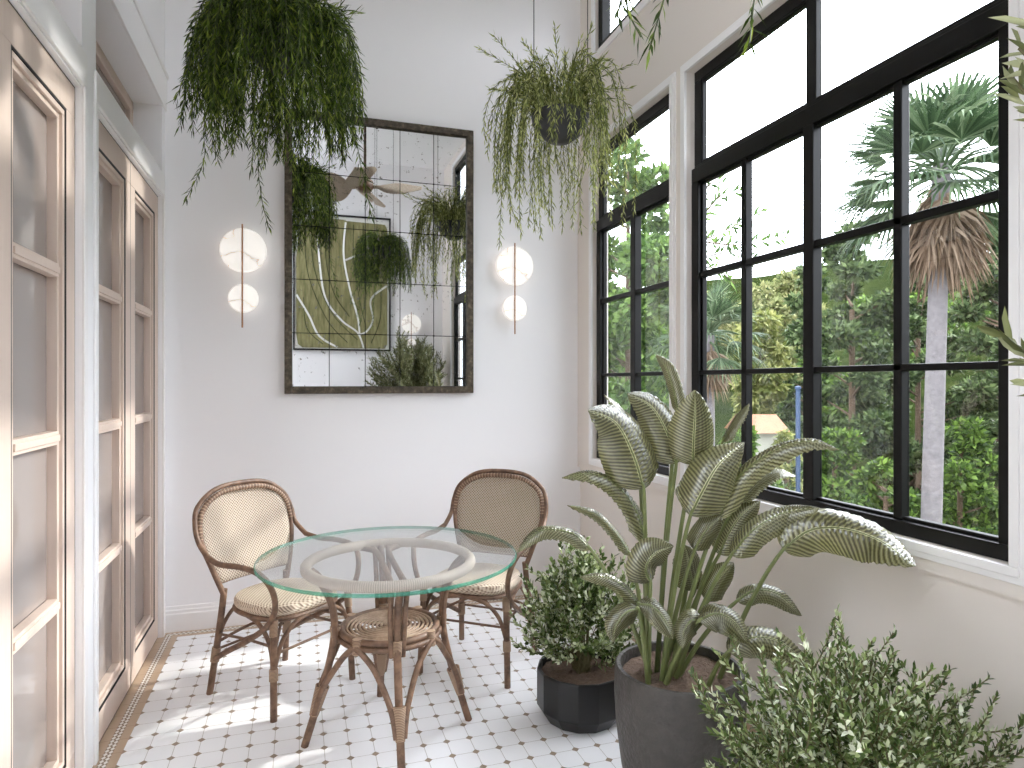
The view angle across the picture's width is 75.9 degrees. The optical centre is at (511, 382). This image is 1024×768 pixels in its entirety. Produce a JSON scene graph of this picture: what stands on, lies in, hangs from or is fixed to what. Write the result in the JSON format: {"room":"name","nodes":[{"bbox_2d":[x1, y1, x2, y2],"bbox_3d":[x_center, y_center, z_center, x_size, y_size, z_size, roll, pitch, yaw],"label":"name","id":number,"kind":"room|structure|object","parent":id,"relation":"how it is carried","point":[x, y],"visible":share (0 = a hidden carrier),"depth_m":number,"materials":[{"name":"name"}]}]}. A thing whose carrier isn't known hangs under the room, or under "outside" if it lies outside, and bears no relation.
{"room":"sunroom","nodes":[
{"label":"sunroom","id":0,"kind":"room"},
{"bbox_2d":[9,0,164,767],"bbox_3d":[-1.371,-0.700,1.526,0.235,4.200,4.450,0,0,-18],"label":"wall","id":1,"kind":"structure","parent":0,"point":[89,21],"depth_m":2.37,"materials":[{"name":"white paint"}]},
{"bbox_2d":[0,0,74,767],"bbox_3d":[-1.439,0.189,1.967,0.064,2.414,0.626,0,0,-18],"label":"door","id":2,"kind":"structure","parent":1,"relation":"in","point":[37,99],"depth_m":2.02,"materials":[{"name":"brown wood"}]},
{"bbox_2d":[20,0,164,767],"bbox_3d":[-1.510,0.128,2.351,0.010,2.545,2.705,0,0,-18],"label":"trim","id":3,"kind":"structure","parent":1,"relation":"attached to","point":[45,14],"depth_m":2.40,"materials":[{"name":"white paint"}]},
{"bbox_2d":[99,120,129,742],"bbox_3d":[-1.678,0.189,2.704,0.064,2.414,0.626,0,0,-18],"label":"door","id":4,"kind":"structure","parent":1,"relation":"in","point":[114,164],"depth_m":2.87,"materials":[{"name":"brown wood"}]},
{"bbox_2d":[96,41,132,125],"bbox_3d":[-1.885,-1.333,2.965,0.045,0.375,1.235,0,0,-18],"label":"window","id":5,"kind":"structure","parent":1,"relation":"in","point":[104,68],"depth_m":3.22,"materials":[{"name":"brown wood"}]},
{"bbox_2d":[110,0,168,110],"bbox_3d":[-1.504,-1.623,2.350,0.020,0.205,2.800,0,0,-18],"label":"trim","id":6,"kind":"structure","parent":1,"relation":"attached to","point":[129,12],"depth_m":3.12,"materials":[{"name":"white paint"}]},
{"bbox_2d":[130,161,157,686],"bbox_3d":[-1.871,0.189,3.299,0.064,2.414,0.626,0,0,-18],"label":"door","id":7,"kind":"structure","parent":1,"relation":"in","point":[143,200],"depth_m":3.39,"materials":[{"name":"brown wood"}]},
{"bbox_2d":[165,0,579,606],"bbox_3d":[-0.780,-0.700,4.136,2.970,4.200,0.150,0,0,-18],"label":"wall","id":8,"kind":"structure","parent":0,"point":[342,461],"depth_m":4.05,"materials":[{"name":"white paint"}]},
{"bbox_2d":[219,224,266,327],"bbox_3d":[-1.545,-0.609,3.774,0.250,0.592,0.066,0,0,-18],"label":"wall sconce","id":9,"kind":"object","parent":8,"relation":"attached to","point":[242,250],"visible":1,"depth_m":3.75,"materials":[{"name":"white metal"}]},
{"bbox_2d":[165,569,575,632],"bbox_3d":[-0.738,1.329,4.062,2.535,0.143,0.018,0,0,-18],"label":"baseboard","id":10,"kind":"structure","parent":8,"relation":"attached to","point":[189,617],"depth_m":3.74,"materials":[{"name":"white paint"}]},
{"bbox_2d":[284,108,472,393],"bbox_3d":[-0.794,-0.770,4.030,1.141,1.675,0.041,0,0,-18],"label":"wall mirror","id":11,"kind":"object","parent":8,"relation":"attached to","point":[386,306],"visible":0.88,"depth_m":4.03,"materials":[{"name":"brown metal"}]},
{"bbox_2d":[496,243,532,333],"bbox_3d":[0.014,-0.609,4.280,0.250,0.592,0.066,0,0,-18],"label":"wall sconce","id":12,"kind":"object","parent":8,"relation":"attached to","point":[514,265],"visible":1,"depth_m":4.26,"materials":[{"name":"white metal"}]},
{"bbox_2d":[92,591,795,767],"bbox_3d":[-0.070,1.460,1.949,2.970,0.120,4.750,0,0,-18],"label":"floor","id":13,"kind":"structure","parent":0,"point":[166,718],"depth_m":2.76,"materials":[{"name":"tile"}]},
{"bbox_2d":[192,478,360,722],"bbox_3d":[-1.079,0.936,3.028,0.557,0.933,0.585,0,0,31],"label":"rattan armchair","id":14,"kind":"object","parent":13,"relation":"on","point":[234,526],"visible":0.91,"depth_m":3.02,"materials":[{"name":"brown wicker"}]},
{"bbox_2d":[253,526,516,767],"bbox_3d":[-0.489,1.044,2.622,1.014,0.721,1.014,0,0,-31],"label":"round table","id":15,"kind":"object","parent":13,"relation":"on","point":[394,634],"visible":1,"depth_m":2.51,"materials":[{"name":"clear glass"}]},
{"bbox_2d":[346,609,432,639],"bbox_3d":[-0.489,0.968,2.622,0.342,0.010,0.342,0,0,-18],"label":"shelf","id":16,"kind":"object","parent":15,"relation":"attached to","point":[373,617],"depth_m":2.61,"materials":[{"name":"wicker"}]},
{"bbox_2d":[411,469,548,688],"bbox_3d":[-0.148,0.936,3.316,0.585,0.933,0.557,0,0,20],"label":"rattan armchair","id":17,"kind":"object","parent":13,"relation":"on","point":[505,505],"visible":0.74,"depth_m":3.47,"materials":[{"name":"brown wicker"}]},
{"bbox_2d":[509,535,642,733],"bbox_3d":[0.283,1.023,2.771,0.561,0.755,0.551,0,0,-18],"label":"potted shrub","id":18,"kind":"object","parent":13,"relation":"on","point":[575,681],"visible":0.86,"depth_m":2.68,"materials":[{"name":"green plant"}]},
{"bbox_2d":[517,355,915,767],"bbox_3d":[0.624,0.650,2.205,1.197,1.499,0.484,0,0,12],"label":"potted plant","id":19,"kind":"object","parent":13,"relation":"on","point":[659,723],"visible":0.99,"depth_m":2.16,"materials":[{"name":"green plant"}]},
{"bbox_2d":[688,603,1023,767],"bbox_3d":[0.865,0.981,1.620,0.933,0.838,0.545,0,0,-26],"label":"potted shrub","id":20,"kind":"object","parent":13,"relation":"on","point":[866,733],"visible":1,"depth_m":1.53,"materials":[{"name":"green plant"}]},
{"bbox_2d":[977,15,1023,395],"bbox_3d":[1.124,0.374,0.520,1.080,2.052,0.906,0,0,19],"label":"tree","id":21,"kind":"object","parent":13,"relation":"on","point":[1013,87],"visible":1,"depth_m":1.02,"materials":[{"name":"green plant"}]},
{"bbox_2d":[537,649,615,733],"bbox_3d":[0.290,1.295,2.760,0.372,0.209,0.363,0,0,-29],"label":"planter","id":22,"kind":"object","parent":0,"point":[575,698],"depth_m":2.61,"materials":[{"name":"black ceramic"}]},
{"bbox_2d":[578,0,1023,767],"bbox_3d":[1.185,-0.700,2.356,0.110,4.200,4.450,0,0,-18],"label":"wall","id":23,"kind":"structure","parent":0,"point":[971,623],"depth_m":2.58,"materials":[{"name":"beige paint"}]},
{"bbox_2d":[599,0,641,47],"bbox_3d":[0.732,-2.390,3.802,0.060,0.540,0.940,0,0,-18],"label":"window","id":24,"kind":"structure","parent":23,"relation":"in","point":[604,5],"depth_m":4.20,"materials":[{"name":"black metal"}]},
{"bbox_2d":[597,94,668,475],"bbox_3d":[0.710,-0.514,3.795,0.043,2.000,0.940,0,0,-18],"label":"window","id":25,"kind":"structure","parent":23,"relation":"in","point":[657,196],"depth_m":3.79,"materials":[{"name":"black metal"}]},
{"bbox_2d":[603,591,845,748],"bbox_3d":[1.143,1.329,2.343,0.018,0.143,4.450,0,0,-18],"label":"baseboard","id":26,"kind":"structure","parent":23,"relation":"attached to","point":[754,695],"depth_m":2.75,"materials":[{"name":"white paint"}]},
{"bbox_2d":[589,0,1023,586],"bbox_3d":[1.087,-1.087,2.487,0.035,3.236,3.750,0,0,-18],"label":"trim","id":27,"kind":"structure","parent":23,"relation":"attached to","point":[1013,573],"depth_m":1.90,"materials":[{"name":"white paint"}]},
{"bbox_2d":[692,0,1007,561],"bbox_3d":[1.135,-0.514,2.486,0.043,2.000,1.536,0,0,-18],"label":"window","id":28,"kind":"structure","parent":23,"relation":"in","point":[973,32],"depth_m":2.40,"materials":[{"name":"black metal"}]},
{"bbox_3d":[-0.070,-2.875,1.949,2.970,0.150,4.750,0,0,-18],"label":"ceiling","id":29,"kind":"structure","parent":0,"visible":0},
{"bbox_2d":[168,0,375,234],"bbox_3d":[-1.011,-1.704,2.811,0.757,2.192,0.780,0,0,44],"label":"hanging plant","id":30,"kind":"object","parent":29,"relation":"hanging from","point":[278,38],"visible":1,"depth_m":2.68,"materials":[{"name":"green plant"}]},
{"bbox_2d":[242,21,314,76],"bbox_3d":[-1.005,-1.408,2.830,0.300,0.146,0.300,0,0,-18],"label":"hanging plant","id":31,"kind":"object","parent":30,"relation":"on","point":[283,41],"depth_m":2.74,"materials":[{"name":"green plant"}]},
{"bbox_2d":[474,0,640,250],"bbox_3d":[0.230,-1.727,3.167,0.771,2.147,0.788,0,0,7],"label":"hanging plant","id":32,"kind":"object","parent":29,"relation":"hanging from","point":[555,122],"visible":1,"depth_m":3.02,"materials":[{"name":"green plant"}]},
{"bbox_2d":[531,104,588,145],"bbox_3d":[0.232,-1.223,3.170,0.280,0.137,0.280,0,0,-18],"label":"bowl","id":33,"kind":"object","parent":32,"relation":"on","point":[562,137],"depth_m":3.08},
{"bbox_2d":[610,0,769,69],"bbox_3d":[0.500,-1.680,1.191,0.723,2.240,0.647,0,0,-13],"label":"hanging plant","id":34,"kind":"object","parent":29,"relation":"hanging from","point":[751,10],"visible":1,"depth_m":1.20,"materials":[{"name":"green plant"}]},
{"label":"outside","id":35,"kind":"structure","parent":0,"visible":0},
{"bbox_2d":[621,259,997,532],"bbox_3d":[37.553,-7.517,38.478,90.000,26.928,130.000,0,0,-18],"label":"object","id":36,"kind":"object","parent":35,"point":[723,413],"depth_m":45.31,"materials":[{"name":"green plant"}]},
{"bbox_2d":[608,285,668,408],"bbox_3d":[3.583,1.633,20.893,4.785,9.768,4.730,0,0,-18],"label":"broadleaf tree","id":37,"kind":"object","parent":36,"relation":"on","point":[643,358],"visible":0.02,"depth_m":20.53,"materials":[{"name":"green plant"}]},
{"bbox_2d":[608,137,668,413],"bbox_3d":[2.713,0.143,15.102,3.486,11.270,3.825,0,0,26],"label":"broadleaf tree","id":38,"kind":"object","parent":36,"relation":"on","point":[655,246],"visible":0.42,"depth_m":14.39,"materials":[{"name":"green plant"}]},
{"bbox_2d":[647,279,771,445],"bbox_3d":[3.724,1.856,12.517,2.453,7.782,2.446,0,0,-18],"label":"fan palm","id":39,"kind":"object","parent":36,"relation":"on","point":[720,311],"visible":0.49,"depth_m":12.21,"materials":[{"name":"green plant"}]},
{"bbox_2d":[707,289,740,346],"bbox_3d":[17.121,-1.147,55.432,10.500,14.394,8.891,0,0,-28],"label":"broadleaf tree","id":40,"kind":"object","parent":36,"relation":"on","point":[730,326],"visible":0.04,"depth_m":53.91,"materials":[{"name":"green plant"}]},
{"bbox_2d":[718,424,773,484],"bbox_3d":[3.875,3.222,11.191,1.286,5.136,1.349,0,0,-18],"label":"bush","id":41,"kind":"object","parent":36,"relation":"on","point":[755,436],"visible":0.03,"depth_m":11.16,"materials":[{"name":"green plant"}]},
{"bbox_2d":[707,175,792,292],"bbox_3d":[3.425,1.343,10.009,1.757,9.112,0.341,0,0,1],"label":"feathery tree","id":42,"kind":"object","parent":36,"relation":"on","point":[716,239],"visible":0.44,"depth_m":9.99,"materials":[{"name":"green plant"}]},
{"bbox_2d":[724,414,789,485],"bbox_3d":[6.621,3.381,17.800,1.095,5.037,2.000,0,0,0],"label":"house","id":43,"kind":"structure","parent":36,"relation":"on","point":[767,425],"depth_m":17.10,"materials":[{"name":"ceramic"}]},
{"bbox_2d":[724,306,795,419],"bbox_3d":[8.986,1.552,24.001,2.621,8.645,2.444,0,0,32],"label":"broadleaf tree","id":44,"kind":"object","parent":36,"relation":"on","point":[768,390],"visible":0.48,"depth_m":23.44,"materials":[{"name":"plant"}]},
{"bbox_2d":[771,479,795,489],"bbox_3d":[5.211,3.712,13.071,1.313,3.790,1.205,0,0,-18],"label":"bush","id":45,"kind":"object","parent":36,"relation":"on","point":[779,483],"visible":0.02,"depth_m":12.91,"materials":[{"name":"green plant"}]},
{"bbox_2d":[771,428,802,492],"bbox_3d":[6.061,3.275,14.567,0.864,4.516,0.878,0,0,-18],"label":"bush","id":46,"kind":"object","parent":36,"relation":"on","point":[784,435],"visible":0.12,"depth_m":14.56,"materials":[{"name":"green plant"}]},
{"bbox_2d":[727,268,848,389],"bbox_3d":[18.486,-1.800,44.438,7.354,11.985,8.702,0,0,-41],"label":"broadleaf tree","id":47,"kind":"object","parent":36,"relation":"on","point":[781,288],"visible":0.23,"depth_m":43.63,"materials":[{"name":"green plant"}]},
{"bbox_2d":[795,386,800,491],"bbox_3d":[4.796,2.835,11.000,0.104,5.562,0.101,0,0,-18],"label":"pole","id":48,"kind":"object","parent":36,"relation":"on","point":[797,388],"visible":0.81,"depth_m":10.96,"materials":[{"name":"metal"}]},
{"bbox_2d":[774,263,838,465],"bbox_3d":[12.898,1.491,28.943,3.641,13.728,3.953,0,0,-18],"label":"broadleaf tree","id":49,"kind":"object","parent":36,"relation":"on","point":[796,304],"visible":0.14,"depth_m":28.89,"materials":[{"name":"plant"}]},
{"bbox_2d":[800,425,867,505],"bbox_3d":[7.714,3.216,15.422,1.998,4.502,2.172,0,0,-18],"label":"bush","id":50,"kind":"object","parent":36,"relation":"on","point":[833,485],"visible":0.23,"depth_m":15.38,"materials":[{"name":"green plant"}]},
{"bbox_2d":[794,293,879,426],"bbox_3d":[17.243,2.636,32.772,6.050,14.332,5.584,0,0,16],"label":"broadleaf tree","id":51,"kind":"object","parent":36,"relation":"on","point":[836,411],"visible":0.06,"depth_m":32.10,"materials":[{"name":"green plant"}]},
{"bbox_2d":[785,220,945,503],"bbox_3d":[10.292,0.500,19.928,4.884,10.855,4.253,0,0,13],"label":"broadleaf tree","id":52,"kind":"object","parent":36,"relation":"on","point":[869,407],"visible":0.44,"depth_m":19.55,"materials":[{"name":"plant"}]},
{"bbox_2d":[850,456,920,517],"bbox_3d":[7.463,3.472,12.988,1.386,4.059,1.443,0,0,19],"label":"bush","id":53,"kind":"object","parent":36,"relation":"on","point":[880,497],"visible":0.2,"depth_m":13.04,"materials":[{"name":"green plant"}]},
{"bbox_2d":[823,62,997,522],"bbox_3d":[7.830,-0.061,11.926,4.202,11.222,4.178,0,0,9],"label":"fan palm","id":54,"kind":"object","parent":36,"relation":"on","point":[945,248],"visible":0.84,"depth_m":11.78,"materials":[{"name":"green plant"}]},
{"bbox_2d":[839,271,989,494],"bbox_3d":[16.110,0.804,26.056,5.629,13.611,5.991,0,0,-18],"label":"broadleaf tree","id":55,"kind":"object","parent":36,"relation":"on","point":[917,326],"visible":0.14,"depth_m":25.51,"materials":[{"name":"plant"}]},
{"bbox_2d":[909,287,972,362],"bbox_3d":[29.401,2.917,44.504,6.676,19.043,7.552,0,0,-33],"label":"broadleaf tree","id":56,"kind":"object","parent":36,"relation":"on","point":[949,324],"visible":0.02,"depth_m":43.32,"materials":[{"name":"green plant"}]},
{"bbox_2d":[942,415,997,534],"bbox_3d":[10.306,3.137,14.924,2.087,4.875,1.838,0,0,-18],"label":"bush","id":57,"kind":"object","parent":36,"relation":"on","point":[985,490],"visible":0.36,"depth_m":14.68,"materials":[{"name":"green plant"}]},
{"bbox_2d":[946,226,997,473],"bbox_3d":[14.412,0.590,18.755,3.212,10.851,3.270,0,0,-18],"label":"broadleaf tree","id":58,"kind":"object","parent":36,"relation":"on","point":[978,342],"visible":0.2,"depth_m":19.02,"materials":[{"name":"plant"}]},
{"bbox_2d":[950,309,997,519],"bbox_3d":[12.059,1.885,15.553,2.422,7.655,2.646,0,0,-18],"label":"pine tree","id":59,"kind":"object","parent":36,"relation":"on","point":[987,387],"visible":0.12,"depth_m":15.81,"materials":[{"name":"plant"}]},
{"bbox_2d":[982,310,992,419],"bbox_3d":[24.803,1.984,33.319,5.500,15.014,5.191,0,0,-18],"label":"broadleaf tree","id":60,"kind":"object","parent":36,"relation":"on","point":[986,312],"visible":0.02,"depth_m":32.76,"materials":[{"name":"green plant"}]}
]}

